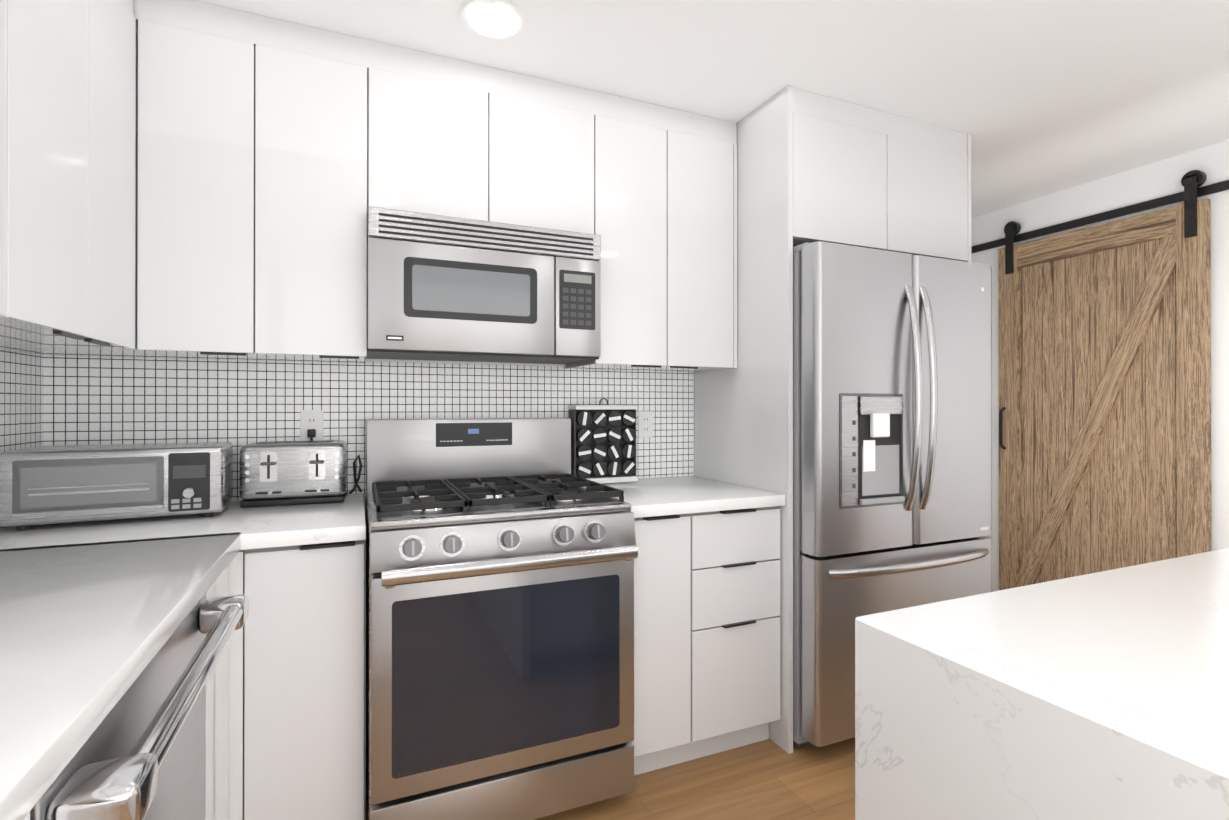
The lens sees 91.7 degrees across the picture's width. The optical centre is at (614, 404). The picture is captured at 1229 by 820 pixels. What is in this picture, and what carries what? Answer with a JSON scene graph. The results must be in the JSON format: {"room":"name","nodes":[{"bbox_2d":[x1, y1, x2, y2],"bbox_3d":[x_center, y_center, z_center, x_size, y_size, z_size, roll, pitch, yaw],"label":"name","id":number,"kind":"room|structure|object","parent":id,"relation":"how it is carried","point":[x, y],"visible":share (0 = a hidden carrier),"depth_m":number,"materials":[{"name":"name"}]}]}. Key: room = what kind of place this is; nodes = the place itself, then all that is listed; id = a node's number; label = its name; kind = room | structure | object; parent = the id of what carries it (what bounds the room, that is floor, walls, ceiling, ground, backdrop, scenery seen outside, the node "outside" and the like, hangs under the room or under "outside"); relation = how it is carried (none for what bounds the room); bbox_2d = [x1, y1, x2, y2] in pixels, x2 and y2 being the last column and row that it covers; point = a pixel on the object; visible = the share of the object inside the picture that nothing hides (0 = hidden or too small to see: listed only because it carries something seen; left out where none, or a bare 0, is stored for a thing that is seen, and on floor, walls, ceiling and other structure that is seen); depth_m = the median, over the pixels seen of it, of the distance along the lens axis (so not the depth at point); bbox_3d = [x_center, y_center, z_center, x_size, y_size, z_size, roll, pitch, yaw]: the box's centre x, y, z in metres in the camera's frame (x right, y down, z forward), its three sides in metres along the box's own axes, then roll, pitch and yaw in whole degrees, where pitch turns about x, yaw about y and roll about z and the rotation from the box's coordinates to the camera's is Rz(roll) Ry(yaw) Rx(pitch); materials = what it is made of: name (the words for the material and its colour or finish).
{"room":"kitchen","nodes":[
{"label":"kitchen","id":0,"kind":"room"},
{"bbox_2d":[230,357,680,519],"bbox_3d":[-0.313,0.051,2.474,3.335,2.370,0.100,0,0,-23],"label":"wall","id":1,"kind":"structure","parent":0,"point":[453,362],"depth_m":2.29,"materials":[{"name":"white paint"}]},
{"bbox_2d":[0,0,159,357],"bbox_3d":[-1.510,-0.644,1.708,0.326,0.983,0.342,0,0,-23],"label":"upper cabinet","id":2,"kind":"object","parent":1,"relation":"attached to","point":[138,5],"depth_m":1.62,"materials":[{"name":"white"}]},
{"bbox_2d":[144,0,267,360],"bbox_3d":[-1.234,-0.643,1.827,0.274,0.983,0.342,0,0,-23],"label":"upper cabinet","id":3,"kind":"object","parent":1,"relation":"attached to","point":[202,59],"depth_m":1.67,"materials":[{"name":"white"}]},
{"bbox_2d":[260,15,371,363],"bbox_3d":[-0.971,-0.643,1.941,0.300,0.983,0.342,0,0,-23],"label":"upper cabinet","id":4,"kind":"object","parent":1,"relation":"attached to","point":[276,158],"depth_m":1.79,"materials":[{"name":"white"}]},
{"bbox_2d":[44,355,693,499],"bbox_3d":[-0.687,0.082,2.254,2.275,0.478,0.006,0,0,-23],"label":"wall tile","id":5,"kind":"structure","parent":1,"relation":"attached to","point":[238,405],"depth_m":2.10,"materials":[{"name":"white tile"}]},
{"bbox_2d":[300,410,322,440],"bbox_3d":[-1.053,0.077,2.074,0.072,0.116,0.034,0,0,-23],"label":"electrical outlet","id":6,"kind":"object","parent":5,"relation":"attached to","point":[311,423],"visible":0.85,"depth_m":2.08,"materials":[{"name":"white plastic"}]},
{"bbox_2d":[638,411,652,437],"bbox_3d":[0.136,0.087,2.602,0.072,0.116,0.008,0,0,-23],"label":"electrical outlet","id":7,"kind":"object","parent":5,"relation":"attached to","point":[645,424],"visible":1,"depth_m":2.60,"materials":[{"name":"white plastic"}]},
{"bbox_2d":[372,40,495,221],"bbox_3d":[-0.663,-0.867,2.075,0.380,0.535,0.342,0,0,-23],"label":"upper cabinet","id":8,"kind":"object","parent":1,"relation":"attached to","point":[434,116],"depth_m":1.92,"materials":[{"name":"white"}]},
{"bbox_2d":[366,206,600,363],"bbox_3d":[-0.472,-0.378,2.122,0.755,0.435,0.400,0,0,-23],"label":"over-the-range microwave","id":9,"kind":"object","parent":8,"relation":"attached to","point":[443,288],"visible":1,"depth_m":1.93,"materials":[{"name":"grey metal"}]},
{"bbox_2d":[496,68,599,234],"bbox_3d":[-0.311,-0.866,2.227,0.386,0.535,0.342,0,0,-23],"label":"upper cabinet","id":10,"kind":"object","parent":1,"relation":"attached to","point":[548,132],"depth_m":2.08,"materials":[{"name":"white"}]},
{"bbox_2d":[566,92,671,370],"bbox_3d":[-0.002,-0.642,2.361,0.292,0.983,0.342,0,0,-23],"label":"upper cabinet","id":11,"kind":"object","parent":1,"relation":"attached to","point":[636,136],"depth_m":2.21,"materials":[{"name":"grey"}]},
{"bbox_2d":[660,108,736,371],"bbox_3d":[0.279,-0.641,2.482,0.320,0.983,0.342,0,0,-23],"label":"upper cabinet","id":12,"kind":"object","parent":1,"relation":"attached to","point":[704,148],"depth_m":2.33,"materials":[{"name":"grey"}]},
{"bbox_2d":[365,737,854,819],"bbox_3d":[0.877,1.283,1.188,4.500,0.100,5.800,0,0,-23],"label":"floor","id":13,"kind":"structure","parent":0,"point":[769,779],"depth_m":1.91,"materials":[{"name":"brown wood"}]},
{"bbox_2d":[23,812,29,819],"bbox_3d":[-0.749,0.794,0.272,0.584,0.872,0.410,0,0,-23],"label":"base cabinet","id":14,"kind":"object","parent":13,"relation":"on","point":[27,817],"depth_m":0.57,"materials":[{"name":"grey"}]},
{"bbox_2d":[0,500,259,819],"bbox_3d":[-0.783,0.336,0.413,0.630,0.039,3.292,0,0,-23],"label":"countertop","id":15,"kind":"structure","parent":14,"relation":"on","point":[92,616],"depth_m":0.91,"materials":[{"name":"stone"}]},
{"bbox_2d":[0,442,232,530],"bbox_3d":[-1.388,0.218,1.686,0.501,0.200,0.288,0,0,-27],"label":"toaster oven","id":16,"kind":"object","parent":15,"relation":"on","point":[41,485],"visible":1,"depth_m":1.58,"materials":[{"name":"silver metal"}]},
{"bbox_2d":[30,593,248,819],"bbox_3d":[-0.912,0.798,0.822,0.604,0.868,0.711,0,0,-23],"label":"dishwasher","id":17,"kind":"object","parent":13,"relation":"on","point":[140,754],"visible":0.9,"depth_m":0.85,"materials":[{"name":"grey metal"}]},
{"bbox_2d":[205,550,246,819],"bbox_3d":[-1.159,0.797,1.254,0.612,0.872,0.268,0,0,-23],"label":"base cabinet","id":18,"kind":"object","parent":13,"relation":"on","point":[226,685],"depth_m":1.47,"materials":[{"name":"grey wood"}]},
{"bbox_2d":[251,540,365,819],"bbox_3d":[-0.937,0.798,1.806,0.330,0.872,0.609,0,0,-23],"label":"base cabinet","id":19,"kind":"object","parent":13,"relation":"on","point":[286,710],"depth_m":1.54,"materials":[{"name":"grey wood"}]},
{"bbox_2d":[240,494,365,547],"bbox_3d":[-0.903,0.339,1.812,0.264,0.039,0.627,0,0,-23],"label":"countertop","id":20,"kind":"structure","parent":19,"relation":"on","point":[303,524],"depth_m":1.60,"materials":[{"name":"stone"}]},
{"bbox_2d":[240,440,347,507],"bbox_3d":[-1.047,0.221,1.964,0.300,0.196,0.191,0,0,-21],"label":"toaster","id":21,"kind":"object","parent":20,"relation":"on","point":[276,473],"visible":1,"depth_m":1.89,"materials":[{"name":"silver metal"}]},
{"bbox_2d":[311,438,361,493],"bbox_3d":[-0.975,0.216,2.097,0.167,0.202,0.029,0,0,-17],"label":"cord","id":22,"kind":"object","parent":21,"relation":"attached to","point":[356,480],"visible":0.6,"depth_m":2.11,"materials":[{"name":"black plastic"}]},
{"bbox_2d":[366,418,637,819],"bbox_3d":[-0.402,0.644,1.955,0.754,1.183,0.748,0,0,-23],"label":"stove","id":23,"kind":"object","parent":13,"relation":"on","point":[501,554],"visible":1,"depth_m":1.69,"materials":[{"name":"silver metal"}]},
{"bbox_2d":[631,513,698,774],"bbox_3d":[0.029,0.799,2.226,0.236,0.872,0.607,0,0,-23],"label":"base cabinet","id":24,"kind":"object","parent":13,"relation":"on","point":[666,566],"depth_m":1.96,"materials":[{"name":"grey wood"}]},
{"bbox_2d":[699,506,780,757],"bbox_3d":[0.308,0.800,2.347,0.372,0.872,0.607,0,0,-23],"label":"base cabinet","id":25,"kind":"object","parent":13,"relation":"on","point":[739,550],"depth_m":2.07,"materials":[{"name":"grey wood"}]},
{"bbox_2d":[585,476,784,517],"bbox_3d":[0.204,0.340,2.290,0.607,0.039,0.632,0,0,-23],"label":"countertop","id":26,"kind":"structure","parent":25,"relation":"on","point":[647,497],"depth_m":2.10,"materials":[{"name":"stone"}]},
{"bbox_2d":[569,397,637,483],"bbox_3d":[-0.045,0.145,2.470,0.275,0.351,0.090,0,0,-23],"label":"spice rack","id":27,"kind":"object","parent":26,"relation":"on","point":[603,443],"visible":1,"depth_m":2.44,"materials":[{"name":"chrome"},{"name":"black plastic"},{"name":"white paper labels"}]},
{"bbox_2d":[694,85,971,753],"bbox_3d":[0.927,0.052,2.598,0.956,2.369,0.642,0,0,-23],"label":"surround","id":28,"kind":"object","parent":13,"relation":"on","point":[812,167],"visible":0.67,"depth_m":2.26,"materials":[{"name":"white wood"}]},
{"bbox_2d":[793,241,991,748],"bbox_3d":[0.966,0.336,2.508,0.902,1.802,0.793,0,0,-23],"label":"fridge","id":29,"kind":"object","parent":13,"relation":"on","point":[892,430],"visible":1,"depth_m":2.13,"materials":[{"name":"grey metal"}]},
{"bbox_2d":[855,548,1228,819],"bbox_3d":[1.582,0.774,0.448,1.895,0.915,1.780,0,0,-23],"label":"kitchen island","id":30,"kind":"object","parent":13,"relation":"on","point":[1103,695],"visible":1,"depth_m":0.74,"materials":[{"name":"stone"}]},
{"bbox_2d":[196,0,1228,217],"bbox_3d":[0.877,-1.187,1.194,4.500,0.100,5.800,0,0,-23],"label":"ceiling","id":31,"kind":"structure","parent":0,"point":[1035,99],"depth_m":1.96,"materials":[{"name":"white paint"}]},
{"bbox_2d":[460,0,527,40],"bbox_3d":[-0.355,-1.131,1.756,0.196,0.008,0.196,0,0,-23],"label":"recessed light","id":32,"kind":"object","parent":31,"relation":"in","point":[497,20],"visible":1,"depth_m":1.75,"materials":[{"name":"white paint"}]},
{"bbox_2d":[971,140,1228,591],"bbox_3d":[2.896,0.050,2.066,0.100,2.370,5.800,0,0,-23],"label":"wall","id":33,"kind":"structure","parent":0,"point":[1156,180],"depth_m":2.77,"materials":[{"name":"white paint"}]},
{"bbox_2d":[971,170,1228,590],"bbox_3d":[2.536,0.092,2.645,0.097,2.250,3.350,0,0,-23],"label":"barn door","id":34,"kind":"structure","parent":33,"relation":"in","point":[1104,338],"depth_m":2.94,"materials":[{"name":"brown wood"}]},
{"bbox_3d":[-0.903,0.044,-0.234,0.100,2.370,4.600,0,0,-23],"label":"wall","id":35,"kind":"structure","parent":0,"visible":0},
{"bbox_2d":[0,0,23,323],"bbox_3d":[-1.120,-0.646,0.804,0.323,0.983,0.333,0,0,-23],"label":"upper cabinet","id":36,"kind":"object","parent":35,"relation":"attached to","point":[11,11],"depth_m":1.03,"materials":[{"name":"white"}]},
{"bbox_2d":[0,348,43,453],"bbox_3d":[-1.072,0.077,0.289,0.006,0.478,3.294,0,0,-23],"label":"wall tiles","id":37,"kind":"structure","parent":35,"relation":"attached to","point":[21,400],"depth_m":1.68,"materials":[{"name":"white tile"}]},
{"bbox_2d":[0,0,99,343],"bbox_3d":[-1.253,-0.645,1.112,0.323,0.983,0.339,0,0,-23],"label":"upper cabinet","id":38,"kind":"object","parent":35,"relation":"attached to","point":[67,162],"depth_m":1.21,"materials":[{"name":"white"}]},
{"bbox_2d":[0,0,135,348],"bbox_3d":[-1.381,-0.644,1.408,0.323,0.983,0.306,0,0,-23],"label":"upper cabinet","id":39,"kind":"object","parent":35,"relation":"attached to","point":[117,18],"depth_m":1.49,"materials":[{"name":"white"}]}
]}

